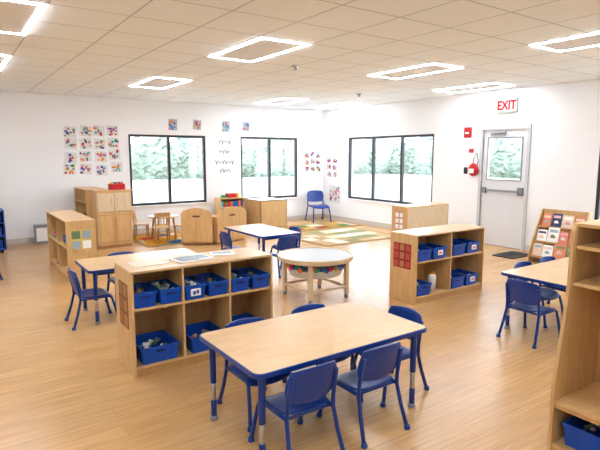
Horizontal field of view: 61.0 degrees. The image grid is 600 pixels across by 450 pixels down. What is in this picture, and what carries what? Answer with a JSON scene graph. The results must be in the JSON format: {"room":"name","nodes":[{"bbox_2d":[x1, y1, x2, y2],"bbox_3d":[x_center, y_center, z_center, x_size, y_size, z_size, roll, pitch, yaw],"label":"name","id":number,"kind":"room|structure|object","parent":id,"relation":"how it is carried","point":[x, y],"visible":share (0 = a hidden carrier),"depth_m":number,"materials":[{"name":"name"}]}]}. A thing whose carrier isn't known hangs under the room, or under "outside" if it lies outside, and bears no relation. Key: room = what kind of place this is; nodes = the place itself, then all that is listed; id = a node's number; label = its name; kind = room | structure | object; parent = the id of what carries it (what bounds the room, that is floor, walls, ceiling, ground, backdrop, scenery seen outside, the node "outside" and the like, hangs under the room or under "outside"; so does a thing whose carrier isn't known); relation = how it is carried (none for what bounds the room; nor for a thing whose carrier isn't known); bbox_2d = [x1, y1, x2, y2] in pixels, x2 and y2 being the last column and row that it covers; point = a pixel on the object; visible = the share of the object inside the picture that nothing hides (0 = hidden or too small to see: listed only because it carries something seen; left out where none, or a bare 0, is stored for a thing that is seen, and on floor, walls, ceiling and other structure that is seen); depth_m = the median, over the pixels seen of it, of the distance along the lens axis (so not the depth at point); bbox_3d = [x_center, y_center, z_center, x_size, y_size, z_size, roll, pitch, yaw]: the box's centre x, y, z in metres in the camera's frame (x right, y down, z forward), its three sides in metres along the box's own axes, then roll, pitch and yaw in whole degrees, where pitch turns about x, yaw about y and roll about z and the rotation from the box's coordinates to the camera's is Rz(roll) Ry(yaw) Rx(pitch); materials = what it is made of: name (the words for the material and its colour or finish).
{"room":"preschool classroom","nodes":[
{"label":"preschool classroom","id":0,"kind":"room"},
{"bbox_2d":[0,91,322,238],"bbox_3d":[-4.412,-1.102,9.882,12.100,2.750,0.160,-5,10,-34],"label":"wall","id":1,"kind":"structure","parent":0,"point":[33,182],"depth_m":10.19,"materials":[{"name":"paint"}]},
{"bbox_2d":[63,125,122,175],"bbox_3d":[-4.060,-1.463,9.975,1.120,0.995,0.006,-5,10,-34],"label":"artwork","id":2,"kind":"object","parent":1,"relation":"attached to","point":[112,130],"visible":1,"depth_m":9.96,"materials":[{"name":"paper"}]},
{"bbox_2d":[6,214,321,244],"bbox_3d":[-4.363,0.221,9.992,12.100,0.100,0.012,-5,10,-34],"label":"baseboard","id":3,"kind":"structure","parent":1,"relation":"attached to","point":[142,230],"depth_m":10.75,"materials":[{"name":"plastic"}]},
{"bbox_2d":[128,134,208,207],"bbox_3d":[-2.805,-1.169,10.926,1.750,1.500,0.120,-5,10,-34],"label":"window","id":4,"kind":"structure","parent":1,"relation":"in","point":[170,202],"depth_m":10.94,"materials":[{"name":"brown metal"}]},
{"bbox_2d":[168,119,176,129],"bbox_3d":[-2.705,-2.136,10.833,0.196,0.239,0.007,-5,10,-34],"label":"wall picture","id":5,"kind":"object","parent":1,"relation":"attached to","point":[172,123],"visible":1,"depth_m":10.83,"materials":[{"name":"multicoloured paper"}]},
{"bbox_2d":[193,119,200,129],"bbox_3d":[-2.253,-2.193,11.142,0.212,0.228,0.007,-5,10,-34],"label":"wall picture","id":6,"kind":"object","parent":1,"relation":"attached to","point":[196,123],"visible":1,"depth_m":11.14,"materials":[{"name":"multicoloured paper"}]},
{"bbox_2d":[216,140,234,170],"bbox_3d":[-1.715,-1.559,11.605,0.494,0.768,0.010,-5,10,-34],"label":"decal","id":7,"kind":"object","parent":1,"relation":"attached to","point":[220,140],"visible":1,"depth_m":11.60},
{"bbox_2d":[222,121,229,131],"bbox_3d":[-1.678,-2.233,11.540,0.201,0.243,0.007,-5,10,-34],"label":"wall picture","id":8,"kind":"object","parent":1,"relation":"attached to","point":[225,124],"visible":1,"depth_m":11.54,"materials":[{"name":"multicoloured paper"}]},
{"bbox_2d":[242,122,249,130],"bbox_3d":[-1.251,-2.288,11.832,0.201,0.218,0.007,-5,10,-34],"label":"wall picture","id":9,"kind":"object","parent":1,"relation":"attached to","point":[246,125],"visible":1,"depth_m":11.83,"materials":[{"name":"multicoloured paper"}]},
{"bbox_2d":[241,137,298,198],"bbox_3d":[-0.732,-1.366,12.354,1.660,1.500,0.120,-5,10,-34],"label":"window","id":10,"kind":"structure","parent":1,"relation":"in","point":[268,139],"depth_m":12.39,"materials":[{"name":"brown metal"}]},
{"bbox_2d":[304,151,320,171],"bbox_3d":[0.322,-1.624,13.028,0.537,0.533,0.005,-5,10,-34],"label":"artwork","id":11,"kind":"object","parent":1,"relation":"attached to","point":[312,153],"visible":1,"depth_m":13.03,"materials":[{"name":"paper"}]},
{"bbox_2d":[221,193,238,197],"bbox_3d":[-1.576,-0.675,11.524,0.428,0.100,0.140,-5,10,-34],"label":"blocks","id":12,"kind":"object","parent":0,"point":[227,195],"depth_m":11.48},
{"bbox_2d":[0,218,565,449],"bbox_3d":[-0.600,1.057,4.642,12.420,0.100,13.520,-5,10,-34],"label":"floor","id":13,"kind":"structure","parent":0,"point":[62,388],"depth_m":3.67,"materials":[{"name":"wood"}]},
{"bbox_2d":[0,208,6,252],"bbox_3d":[-5.325,0.117,8.475,0.700,0.720,0.400,-5,10,-34],"label":"storage unit","id":14,"kind":"object","parent":13,"relation":"on","point":[3,245],"visible":1,"depth_m":8.52,"materials":[{"name":"plastic"}]},
{"bbox_2d":[33,224,47,243],"bbox_3d":[-4.818,0.165,9.479,0.220,0.350,0.195,-5,10,-34],"label":"air purifier","id":15,"kind":"object","parent":13,"relation":"on","point":[40,230],"visible":0.87,"depth_m":9.40,"materials":[{"name":"grey plastic"}]},
{"bbox_2d":[46,210,97,282],"bbox_3d":[-3.230,0.257,7.167,0.360,0.798,1.450,-5,10,-34],"label":"storage shelf","id":16,"kind":"object","parent":13,"relation":"on","point":[61,222],"visible":0.73,"depth_m":6.84,"materials":[{"name":"brown wood"}]},
{"bbox_2d":[62,235,65,244],"bbox_3d":[-3.107,0.167,6.940,0.240,0.160,0.200,-5,10,-34],"label":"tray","id":17,"kind":"object","parent":16,"relation":"in","point":[64,236],"visible":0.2,"depth_m":6.88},
{"bbox_2d":[70,229,92,250],"bbox_3d":[-2.814,0.189,6.554,0.260,0.260,0.005,-5,10,-34],"label":"poster","id":18,"kind":"object","parent":16,"relation":"attached to","point":[80,239],"visible":1,"depth_m":6.55,"materials":[{"name":"paper"}]},
{"bbox_2d":[74,186,104,217],"bbox_3d":[-3.928,-0.183,9.555,0.419,1.020,0.950,-5,10,-34],"label":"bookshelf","id":19,"kind":"object","parent":13,"relation":"on","point":[83,206],"visible":0.35,"depth_m":9.42,"materials":[{"name":"brown wood"}]},
{"bbox_2d":[65,267,116,330],"bbox_3d":[-2.048,0.679,5.000,0.459,0.553,0.384,-5,10,-34],"label":"chair","id":20,"kind":"object","parent":13,"relation":"on","point":[86,294],"visible":0.85,"depth_m":4.92,"materials":[{"name":"blue plastic"}]},
{"bbox_2d":[90,188,132,248],"bbox_3d":[-3.347,-0.119,9.090,0.620,1.020,0.404,-5,10,-34],"label":"cabinet","id":21,"kind":"object","parent":13,"relation":"on","point":[111,209],"visible":1,"depth_m":8.93,"materials":[{"name":"brown wood"}]},
{"bbox_2d":[108,182,124,189],"bbox_3d":[-3.266,-0.703,9.069,0.260,0.140,0.180,-5,10,-34],"label":"basket","id":22,"kind":"object","parent":21,"relation":"on","point":[113,185],"visible":1,"depth_m":9.00,"materials":[{"name":"red plastic"}]},
{"bbox_2d":[105,251,133,303],"bbox_3d":[-1.910,0.596,5.598,0.384,0.553,0.459,-5,10,-34],"label":"chair","id":23,"kind":"object","parent":13,"relation":"on","point":[110,279],"visible":0.17,"depth_m":5.63,"materials":[{"name":"blue plastic"}]},
{"bbox_2d":[75,248,196,324],"bbox_3d":[-1.676,0.623,5.438,1.220,0.545,0.660,-5,10,-34],"label":"table","id":24,"kind":"object","parent":13,"relation":"on","point":[96,266],"visible":0.49,"depth_m":5.30,"materials":[{"name":"beige laminate"}]},
{"bbox_2d":[133,232,182,247],"bbox_3d":[-2.638,0.275,9.927,1.150,0.011,1.400,-5,10,-34],"label":"area rug","id":25,"kind":"object","parent":13,"relation":"on","point":[142,240],"visible":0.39,"depth_m":9.63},
{"bbox_2d":[132,209,149,238],"bbox_3d":[-3.121,-0.027,9.985,0.314,0.571,0.300,-1,8,-10],"label":"wooden chair","id":26,"kind":"object","parent":25,"relation":"on","point":[135,222],"visible":0.95,"depth_m":9.96,"materials":[{"name":"brown wood"}]},
{"bbox_2d":[152,212,170,243],"bbox_3d":[-2.586,0.039,9.505,0.300,0.571,0.314,-4,9,-25],"label":"wooden chair","id":27,"kind":"object","parent":25,"relation":"on","point":[165,214],"visible":1,"depth_m":9.39,"materials":[{"name":"brown wood"}]},
{"bbox_2d":[147,214,178,239],"bbox_3d":[-2.674,0.035,9.991,0.600,0.448,0.600,-5,10,-34],"label":"table","id":28,"kind":"object","parent":25,"relation":"on","point":[172,216],"visible":0.67,"depth_m":9.93,"materials":[{"name":"brown wood"}]},
{"bbox_2d":[174,223,180,239],"bbox_3d":[-2.238,-0.008,9.843,0.314,0.571,0.300,4,9,25],"label":"wooden chair","id":29,"kind":"object","parent":25,"relation":"on","point":[175,225],"visible":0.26,"depth_m":9.80,"materials":[{"name":"brown wood"}]},
{"bbox_2d":[114,247,272,378],"bbox_3d":[-0.840,0.666,4.186,1.190,0.800,0.420,-5,10,-34],"label":"storage shelf","id":30,"kind":"object","parent":13,"relation":"on","point":[219,310],"visible":0.64,"depth_m":4.13,"materials":[{"name":"brown wood"}]},
{"bbox_2d":[118,279,128,329],"bbox_3d":[-1.326,0.595,3.823,0.005,0.340,0.220,-5,10,-34],"label":"poster","id":31,"kind":"object","parent":30,"relation":"attached to","point":[123,296],"visible":1,"depth_m":3.81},
{"bbox_2d":[133,282,156,308],"bbox_3d":[-1.222,0.533,3.856,0.180,0.115,0.328,-5,10,-34],"label":"storage bin","id":32,"kind":"object","parent":30,"relation":"in","point":[144,295],"visible":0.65,"depth_m":3.75,"materials":[{"name":"blue plastic"}]},
{"bbox_2d":[126,259,167,267],"bbox_3d":[-1.181,0.294,3.932,0.260,0.003,0.210,-6,10,-37],"label":"paper sheet","id":33,"kind":"object","parent":30,"relation":"on","point":[137,264],"visible":1,"depth_m":3.91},
{"bbox_2d":[136,330,179,364],"bbox_3d":[-1.143,0.953,3.976,0.298,0.130,0.338,-5,10,-34],"label":"storage bin","id":34,"kind":"object","parent":30,"relation":"in","point":[156,346],"visible":0.95,"depth_m":3.90,"materials":[{"name":"blue plastic"}]},
{"bbox_2d":[145,279,182,304],"bbox_3d":[-1.061,0.509,3.966,0.180,0.132,0.328,-5,10,-34],"label":"storage bin","id":35,"kind":"object","parent":30,"relation":"in","point":[168,291],"visible":0.97,"depth_m":3.87,"materials":[{"name":"blue plastic"}]},
{"bbox_2d":[169,254,213,262],"bbox_3d":[-0.871,0.267,4.097,0.300,0.012,0.200,-7,11,-43],"label":"picture book","id":36,"kind":"object","parent":30,"relation":"on","point":[197,257],"visible":1,"depth_m":4.06,"materials":[{"name":"paper"}]},
{"bbox_2d":[184,275,206,299],"bbox_3d":[-0.899,0.501,4.077,0.180,0.118,0.331,-5,10,-34],"label":"storage bin","id":37,"kind":"object","parent":30,"relation":"in","point":[194,288],"visible":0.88,"depth_m":3.97,"materials":[{"name":"blue plastic"}]},
{"bbox_2d":[185,321,220,353],"bbox_3d":[-0.819,0.922,4.199,0.298,0.130,0.338,-5,10,-34],"label":"storage bin","id":38,"kind":"object","parent":30,"relation":"in","point":[193,343],"visible":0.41,"depth_m":4.27,"materials":[{"name":"blue plastic"}]},
{"bbox_2d":[192,272,228,295],"bbox_3d":[-0.738,0.487,4.189,0.180,0.115,0.328,-5,10,-34],"label":"storage bin","id":39,"kind":"object","parent":30,"relation":"in","point":[216,284],"visible":0.86,"depth_m":4.09,"materials":[{"name":"blue plastic"}]},
{"bbox_2d":[209,251,235,255],"bbox_3d":[-0.659,0.240,4.316,0.200,0.007,0.160,-2,8,-17],"label":"booklet","id":40,"kind":"object","parent":30,"relation":"on","point":[218,253],"visible":0.96,"depth_m":4.29,"materials":[{"name":"paper"}]},
{"bbox_2d":[231,269,249,292],"bbox_3d":[-0.577,0.464,4.299,0.180,0.132,0.328,-5,10,-34],"label":"storage bin","id":41,"kind":"object","parent":30,"relation":"in","point":[239,281],"visible":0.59,"depth_m":4.19,"materials":[{"name":"blue plastic"}]},
{"bbox_2d":[232,313,254,321],"bbox_3d":[-0.499,0.892,4.420,0.298,0.130,0.338,-5,10,-34],"label":"storage bin","id":42,"kind":"object","parent":30,"relation":"in","point":[245,315],"visible":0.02,"depth_m":4.58,"materials":[{"name":"blue plastic"}]},
{"bbox_2d":[234,267,269,288],"bbox_3d":[-0.416,0.457,4.412,0.180,0.115,0.328,-5,10,-34],"label":"storage bin","id":43,"kind":"object","parent":30,"relation":"in","point":[258,278],"visible":0.74,"depth_m":4.31,"materials":[{"name":"blue plastic"}]},
{"bbox_2d":[181,208,214,243],"bbox_3d":[-1.878,0.001,9.413,0.560,0.670,0.364,0,8,0],"label":"base cabinet","id":44,"kind":"object","parent":13,"relation":"on","point":[196,223],"visible":0.96,"depth_m":9.24,"materials":[{"name":"brown wood"}]},
{"bbox_2d":[215,196,243,214],"bbox_3d":[-1.597,-0.288,11.563,0.598,0.680,0.300,-5,10,-34],"label":"storage shelf","id":45,"kind":"object","parent":13,"relation":"on","point":[220,203],"visible":0.34,"depth_m":11.45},
{"bbox_2d":[213,207,246,243],"bbox_3d":[-1.403,-0.026,9.695,0.364,0.670,0.720,7,10,41],"label":"base cabinet","id":46,"kind":"object","parent":13,"relation":"on","point":[229,216],"visible":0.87,"depth_m":9.52,"materials":[{"name":"brown wood"}]},
{"bbox_2d":[219,231,241,249],"bbox_3d":[-0.940,0.351,7.379,0.459,0.553,0.384,-5,10,-34],"label":"chair","id":47,"kind":"object","parent":13,"relation":"on","point":[225,238],"visible":0.54,"depth_m":7.25,"materials":[{"name":"blue plastic"}]},
{"bbox_2d":[217,317,290,432],"bbox_3d":[-0.272,0.917,3.263,0.384,0.553,0.459,-5,10,-34],"label":"chair","id":48,"kind":"object","parent":13,"relation":"on","point":[249,382],"visible":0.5,"depth_m":3.17,"materials":[{"name":"blue plastic"}]},
{"bbox_2d":[224,224,300,251],"bbox_3d":[-0.573,0.337,7.511,0.660,0.545,1.160,-5,10,-34],"label":"table","id":49,"kind":"object","parent":13,"relation":"on","point":[265,232],"visible":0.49,"depth_m":7.29,"materials":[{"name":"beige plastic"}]},
{"bbox_2d":[244,197,286,226],"bbox_3d":[-0.801,-0.297,11.850,0.710,0.620,0.740,-5,10,-34],"label":"shelf","id":50,"kind":"object","parent":13,"relation":"on","point":[270,211],"visible":0.86,"depth_m":11.59,"materials":[{"name":"brown wood"}]},
{"bbox_2d":[268,235,297,277],"bbox_3d":[-0.249,0.397,7.049,0.384,0.553,0.459,-5,10,-34],"label":"chair","id":51,"kind":"object","parent":13,"relation":"on","point":[285,242],"visible":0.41,"depth_m":6.86,"materials":[{"name":"blue plastic"}]},
{"bbox_2d":[270,226,301,267],"bbox_3d":[-0.206,0.315,7.643,0.459,0.553,0.384,-5,10,-34],"label":"chair","id":52,"kind":"object","parent":13,"relation":"on","point":[293,228],"visible":0.38,"depth_m":7.64,"materials":[{"name":"blue plastic"}]},
{"bbox_2d":[248,360,344,449],"bbox_3d":[-0.020,0.979,2.816,0.384,0.553,0.459,-5,10,-34],"label":"chair","id":53,"kind":"object","parent":13,"relation":"on","point":[305,391],"visible":0.94,"depth_m":2.68,"materials":[{"name":"blue plastic"}]},
{"bbox_2d":[199,301,426,449],"bbox_3d":[0.098,0.928,3.214,1.270,0.545,0.730,-5,10,-34],"label":"table","id":54,"kind":"object","parent":13,"relation":"on","point":[268,348],"visible":0.89,"depth_m":3.09,"materials":[{"name":"beige laminate"}]},
{"bbox_2d":[277,247,353,303],"bbox_3d":[0.177,0.581,5.908,0.880,0.500,0.880,-5,10,-34],"label":"table","id":55,"kind":"object","parent":13,"relation":"on","point":[310,264],"visible":0.98,"depth_m":5.71,"materials":[{"name":"brown wood"}]},
{"bbox_2d":[304,190,331,222],"bbox_3d":[0.451,-0.471,12.650,0.518,0.747,0.620,-3,8,-20],"label":"chair","id":56,"kind":"object","parent":13,"relation":"on","point":[314,195],"visible":1,"depth_m":12.79,"materials":[{"name":"blue plastic"}]},
{"bbox_2d":[278,221,360,231],"bbox_3d":[0.326,0.038,11.648,2.200,0.011,0.870,-5,10,-34],"label":"area rug","id":57,"kind":"object","parent":13,"relation":"on","point":[336,224],"visible":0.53,"depth_m":11.80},
{"bbox_2d":[282,304,356,382],"bbox_3d":[0.151,0.874,3.579,0.384,0.553,0.459,-5,10,-34],"label":"chair","id":58,"kind":"object","parent":13,"relation":"on","point":[306,307],"visible":0.16,"depth_m":3.64,"materials":[{"name":"blue plastic"}]},
{"bbox_2d":[301,227,390,246],"bbox_3d":[0.815,0.217,10.343,2.000,0.011,1.650,-5,10,-34],"label":"area rug","id":59,"kind":"object","parent":13,"relation":"on","point":[348,235],"visible":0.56,"depth_m":10.21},
{"bbox_2d":[316,341,409,448],"bbox_3d":[0.383,0.941,3.093,0.384,0.553,0.459,-5,10,-34],"label":"chair","id":60,"kind":"object","parent":13,"relation":"on","point":[375,366],"visible":0.94,"depth_m":2.95,"materials":[{"name":"blue plastic"}]},
{"bbox_2d":[351,305,428,407],"bbox_3d":[0.617,0.878,3.553,0.459,0.553,0.384,-5,10,-34],"label":"chair","id":61,"kind":"object","parent":13,"relation":"on","point":[408,313],"visible":0.35,"depth_m":3.54,"materials":[{"name":"blue plastic"}]},
{"bbox_2d":[391,202,448,230],"bbox_3d":[2.123,0.020,8.991,1.050,0.770,0.360,-5,10,-34],"label":"storage shelf","id":62,"kind":"object","parent":13,"relation":"on","point":[417,215],"visible":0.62,"depth_m":8.78,"materials":[{"name":"brown wood"}]},
{"bbox_2d":[395,211,403,229],"bbox_3d":[1.689,-0.072,8.674,0.005,0.300,0.200,-5,10,-34],"label":"poster","id":63,"kind":"object","parent":62,"relation":"attached to","point":[399,216],"visible":0.98,"depth_m":8.67,"materials":[{"name":"paper"}]},
{"bbox_2d":[389,223,484,304],"bbox_3d":[1.635,0.428,6.024,1.190,0.770,0.400,-5,10,-34],"label":"storage shelf","id":64,"kind":"object","parent":13,"relation":"on","point":[402,282],"visible":0.83,"depth_m":5.92,"materials":[{"name":"brown wood"}]},
{"bbox_2d":[393,242,410,269],"bbox_3d":[1.137,0.340,5.676,0.005,0.280,0.260,-5,10,-34],"label":"poster","id":65,"kind":"object","parent":64,"relation":"attached to","point":[402,251],"visible":1,"depth_m":5.67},
{"bbox_2d":[416,279,431,296],"bbox_3d":[1.300,0.705,5.779,0.228,0.130,0.308,-5,10,-34],"label":"storage bin","id":66,"kind":"object","parent":64,"relation":"in","point":[423,287],"visible":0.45,"depth_m":5.67,"materials":[{"name":"blue plastic"}]},
{"bbox_2d":[417,246,432,261],"bbox_3d":[1.292,0.320,5.720,0.228,0.130,0.308,-5,10,-34],"label":"storage bin","id":67,"kind":"object","parent":64,"relation":"in","point":[424,254],"visible":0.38,"depth_m":5.61,"materials":[{"name":"blue plastic"}]},
{"bbox_2d":[428,271,435,289],"bbox_3d":[1.533,0.647,5.910,0.090,0.210,0.090,-5,10,-34],"label":"glue bottle","id":68,"kind":"object","parent":64,"relation":"in","point":[431,277],"visible":0.91,"depth_m":5.88,"materials":[{"name":"plastic"}]},
{"bbox_2d":[418,243,446,259],"bbox_3d":[1.498,0.300,5.860,0.228,0.130,0.311,-5,10,-34],"label":"storage bin","id":69,"kind":"object","parent":64,"relation":"in","point":[439,251],"visible":0.52,"depth_m":5.76,"materials":[{"name":"blue plastic"}]},
{"bbox_2d":[450,273,464,288],"bbox_3d":[1.776,0.660,6.107,0.228,0.130,0.308,-5,10,-34],"label":"storage bin","id":70,"kind":"object","parent":64,"relation":"in","point":[456,279],"visible":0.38,"depth_m":6.00,"materials":[{"name":"blue plastic"}]},
{"bbox_2d":[452,241,465,255],"bbox_3d":[1.776,0.274,6.053,0.228,0.130,0.308,-5,10,-34],"label":"storage bin","id":71,"kind":"object","parent":64,"relation":"in","point":[458,248],"visible":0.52,"depth_m":5.94,"materials":[{"name":"blue plastic"}]},
{"bbox_2d":[451,269,478,285],"bbox_3d":[1.991,0.640,6.252,0.228,0.130,0.311,-5,10,-34],"label":"storage bin","id":72,"kind":"object","parent":64,"relation":"in","point":[470,278],"visible":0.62,"depth_m":6.17,"materials":[{"name":"blue plastic"}]},
{"bbox_2d":[452,238,479,253],"bbox_3d":[1.991,0.254,6.199,0.228,0.130,0.311,-5,10,-34],"label":"storage bin","id":73,"kind":"object","parent":64,"relation":"in","point":[471,246],"visible":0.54,"depth_m":6.09,"materials":[{"name":"blue plastic"}]},
{"bbox_2d":[492,251,527,258],"bbox_3d":[3.489,0.490,8.354,0.600,0.012,0.400,-5,10,-34],"label":"door mat","id":74,"kind":"object","parent":13,"relation":"on","point":[510,254],"visible":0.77,"depth_m":8.35,"materials":[{"name":"black rubber"}]},
{"bbox_2d":[496,278,560,348],"bbox_3d":[2.067,0.740,4.551,0.459,0.553,0.384,-5,10,-34],"label":"chair","id":75,"kind":"object","parent":13,"relation":"on","point":[527,296],"visible":0.93,"depth_m":4.45,"materials":[{"name":"blue plastic"}]},
{"bbox_2d":[501,257,568,328],"bbox_3d":[2.587,0.700,4.873,1.250,0.545,0.720,-5,10,-34],"label":"table","id":76,"kind":"object","parent":13,"relation":"on","point":[554,273],"visible":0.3,"depth_m":4.74,"materials":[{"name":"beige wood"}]},
{"bbox_2d":[511,261,562,327],"bbox_3d":[2.355,0.669,5.072,0.384,0.553,0.459,-5,10,-34],"label":"chair","id":77,"kind":"object","parent":13,"relation":"on","point":[547,294],"visible":0.33,"depth_m":5.03,"materials":[{"name":"blue plastic"}]},
{"bbox_2d":[539,256,565,303],"bbox_3d":[2.725,0.634,5.327,0.384,0.553,0.459,-5,10,-34],"label":"chair","id":78,"kind":"object","parent":13,"relation":"on","point":[546,258],"visible":0.27,"depth_m":5.34,"materials":[{"name":"blue plastic"}]},
{"bbox_2d":[527,208,591,260],"bbox_3d":[3.879,0.191,7.640,0.380,0.800,0.720,-5,10,-34],"label":"display rack","id":79,"kind":"object","parent":13,"relation":"on","point":[552,234],"visible":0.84,"depth_m":7.71,"materials":[{"name":"brown wood"}]},
{"bbox_2d":[547,219,599,449],"bbox_3d":[1.909,0.677,2.379,0.460,1.270,1.220,-5,10,-34],"label":"cubby","id":80,"kind":"object","parent":13,"relation":"on","point":[575,388],"visible":0.81,"depth_m":2.81,"materials":[{"name":"brown wood"}]},
{"bbox_2d":[562,416,599,449],"bbox_3d":[1.659,1.147,2.772,0.338,0.130,0.298,-5,10,-34],"label":"storage bin","id":81,"kind":"object","parent":80,"relation":"in","point":[579,434],"visible":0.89,"depth_m":2.76,"materials":[{"name":"blue plastic"}]},
{"bbox_2d":[0,0,599,110],"bbox_3d":[-0.600,-1.766,4.254,12.420,0.100,13.520,-5,10,-34],"label":"ceiling","id":82,"kind":"structure","parent":0,"point":[92,48],"depth_m":5.40,"materials":[{"name":"tile"}]},
{"bbox_2d":[0,54,11,70],"bbox_3d":[-3.866,-1.966,6.114,0.610,0.010,1.220,-5,10,-34],"label":"ceiling light","id":83,"kind":"object","parent":82,"relation":"attached to","point":[4,59],"depth_m":6.03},
{"bbox_2d":[0,0,48,34],"bbox_3d":[-2.474,-1.693,4.129,0.610,0.010,1.220,-5,10,-34],"label":"ceiling light","id":84,"kind":"object","parent":82,"relation":"attached to","point":[18,17],"depth_m":4.10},
{"bbox_2d":[129,76,191,88],"bbox_3d":[-2.211,-2.224,7.990,0.610,0.010,1.220,-5,10,-34],"label":"ceiling light","id":85,"kind":"object","parent":82,"relation":"attached to","point":[152,82],"depth_m":7.89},
{"bbox_2d":[207,36,311,61],"bbox_3d":[-0.470,-1.883,5.509,0.610,0.010,1.220,-5,10,-34],"label":"ceiling light","id":86,"kind":"object","parent":82,"relation":"attached to","point":[259,48],"depth_m":5.42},
{"bbox_2d":[256,98,308,104],"bbox_3d":[-0.402,-2.598,10.707,0.610,0.010,1.220,-5,10,-34],"label":"ceiling light","id":87,"kind":"object","parent":82,"relation":"attached to","point":[282,100],"depth_m":10.69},
{"bbox_2d":[314,102,365,107],"bbox_3d":[0.895,-2.721,11.600,0.610,0.010,1.220,-5,10,-34],"label":"ceiling light","id":88,"kind":"object","parent":82,"relation":"attached to","point":[346,104],"depth_m":11.55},
{"bbox_2d":[367,62,464,78],"bbox_3d":[1.534,-2.073,6.888,0.610,0.010,1.220,-5,10,-34],"label":"ceiling light","id":89,"kind":"object","parent":82,"relation":"attached to","point":[429,68],"depth_m":6.80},
{"bbox_2d":[432,82,514,92],"bbox_3d":[2.902,-2.304,8.566,0.610,0.010,1.220,-5,10,-34],"label":"ceiling light","id":90,"kind":"object","parent":82,"relation":"attached to","point":[491,85],"depth_m":8.47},
{"bbox_2d":[528,31,599,51],"bbox_3d":[2.926,-1.800,4.903,0.610,0.010,1.220,-5,10,-34],"label":"ceiling light","id":91,"kind":"object","parent":82,"relation":"attached to","point":[592,39],"depth_m":5.13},
{"bbox_2d":[323,79,599,250],"bbox_3d":[4.388,-0.840,7.979,0.160,2.750,13.360,-5,10,-34],"label":"wall","id":92,"kind":"structure","parent":0,"point":[564,118],"depth_m":9.38,"materials":[{"name":"paint"}]},
{"bbox_2d":[327,157,336,176],"bbox_3d":[0.810,-1.471,12.940,0.005,0.505,0.440,-5,10,-34],"label":"artwork","id":93,"kind":"object","parent":92,"relation":"attached to","point":[334,167],"visible":1,"depth_m":12.96,"materials":[{"name":"paper"}]},
{"bbox_2d":[329,185,340,203],"bbox_3d":[0.877,-0.779,12.930,0.015,0.467,0.470,-5,10,-34],"label":"poster","id":94,"kind":"object","parent":92,"relation":"attached to","point":[334,193],"visible":1,"depth_m":12.92,"materials":[{"name":"paper"}]},
{"bbox_2d":[346,134,433,204],"bbox_3d":[1.945,-1.230,11.368,0.120,1.500,2.710,-5,10,-34],"label":"window","id":95,"kind":"structure","parent":92,"relation":"in","point":[372,199],"depth_m":11.59,"materials":[{"name":"brown metal"}]},
{"bbox_2d":[323,214,529,250],"bbox_3d":[4.367,0.489,8.041,0.012,0.100,13.188,-5,10,-34],"label":"baseboard","id":96,"kind":"structure","parent":92,"relation":"attached to","point":[385,225],"depth_m":12.16,"materials":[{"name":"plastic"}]},
{"bbox_2d":[464,127,471,137],"bbox_3d":[3.128,-1.724,9.493,0.060,0.190,0.140,-5,10,-34],"label":"alarm pull station","id":97,"kind":"object","parent":92,"relation":"attached to","point":[467,130],"visible":1,"depth_m":9.46,"materials":[{"name":"red plastic"}]},
{"bbox_2d":[468,148,474,155],"bbox_3d":[3.196,-1.366,9.491,0.006,0.140,0.140,-5,10,-34],"label":"notice","id":98,"kind":"object","parent":92,"relation":"attached to","point":[471,151],"visible":1,"depth_m":9.49,"materials":[{"name":"paper"}]},
{"bbox_2d":[468,153,478,175],"bbox_3d":[3.204,-1.114,9.396,0.140,0.428,0.216,-5,10,-34],"label":"bag","id":99,"kind":"object","parent":92,"relation":"attached to","point":[473,169],"visible":1,"depth_m":9.36,"materials":[{"name":"red fabric"}]},
{"bbox_2d":[480,128,527,249],"bbox_3d":[3.591,-0.643,9.026,0.105,2.075,0.860,-5,10,-34],"label":"door","id":100,"kind":"structure","parent":92,"relation":"in","point":[502,200],"depth_m":9.05,"materials":[{"name":"paint"}]},
{"bbox_2d":[476,123,531,250],"bbox_3d":[3.643,-0.685,9.056,0.190,2.150,0.970,-5,10,-34],"label":"trim","id":101,"kind":"structure","parent":92,"relation":"attached to","point":[512,126],"depth_m":8.75,"materials":[{"name":"paint"}]},
{"bbox_2d":[497,96,518,112],"bbox_3d":[3.581,-2.082,8.790,0.055,0.270,0.380,-5,10,-34],"label":"exit sign","id":102,"kind":"object","parent":92,"relation":"attached to","point":[508,104],"visible":1,"depth_m":8.76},
{"bbox_2d":[594,155,599,219],"bbox_3d":[5.161,-0.600,6.784,0.120,1.500,2.340,-5,10,-34],"label":"window","id":103,"kind":"structure","parent":92,"relation":"in","point":[597,206],"depth_m":7.73,"materials":[{"name":"brown metal"}]},
{"label":"outside","id":104,"kind":"structure","parent":0,"visible":0},
{"bbox_2d":[132,173,519,202],"bbox_3d":[-2.300,-4.482,46.941,170.000,0.050,140.000,-5,10,-34],"label":"ground","id":105,"kind":"structure","parent":104,"point":[417,188],"depth_m":30.51,"materials":[{"name":"white"}]},
{"bbox_2d":[131,137,420,179],"bbox_3d":[3.299,-6.644,49.114,58.187,3.762,1.678,-5,9,-32],"label":"tree line","id":106,"kind":"object","parent":105,"relation":"on","point":[149,161],"visible":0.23,"depth_m":44.35,"materials":[{"name":"green plant"}]},
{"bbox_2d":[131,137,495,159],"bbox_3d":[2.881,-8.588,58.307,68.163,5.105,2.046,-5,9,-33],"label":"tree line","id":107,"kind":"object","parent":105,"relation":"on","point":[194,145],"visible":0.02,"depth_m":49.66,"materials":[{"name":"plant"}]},
{"bbox_2d":[368,143,521,178],"bbox_3d":[19.308,-5.273,39.860,1.687,3.567,44.172,-6,10,-37],"label":"tree line","id":108,"kind":"object","parent":105,"relation":"on","point":[503,164],"visible":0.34,"depth_m":48.82,"materials":[{"name":"green plant"}]},
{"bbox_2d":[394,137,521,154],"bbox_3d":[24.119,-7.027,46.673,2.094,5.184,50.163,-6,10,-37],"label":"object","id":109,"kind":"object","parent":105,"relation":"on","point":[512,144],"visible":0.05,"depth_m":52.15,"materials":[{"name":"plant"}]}
]}

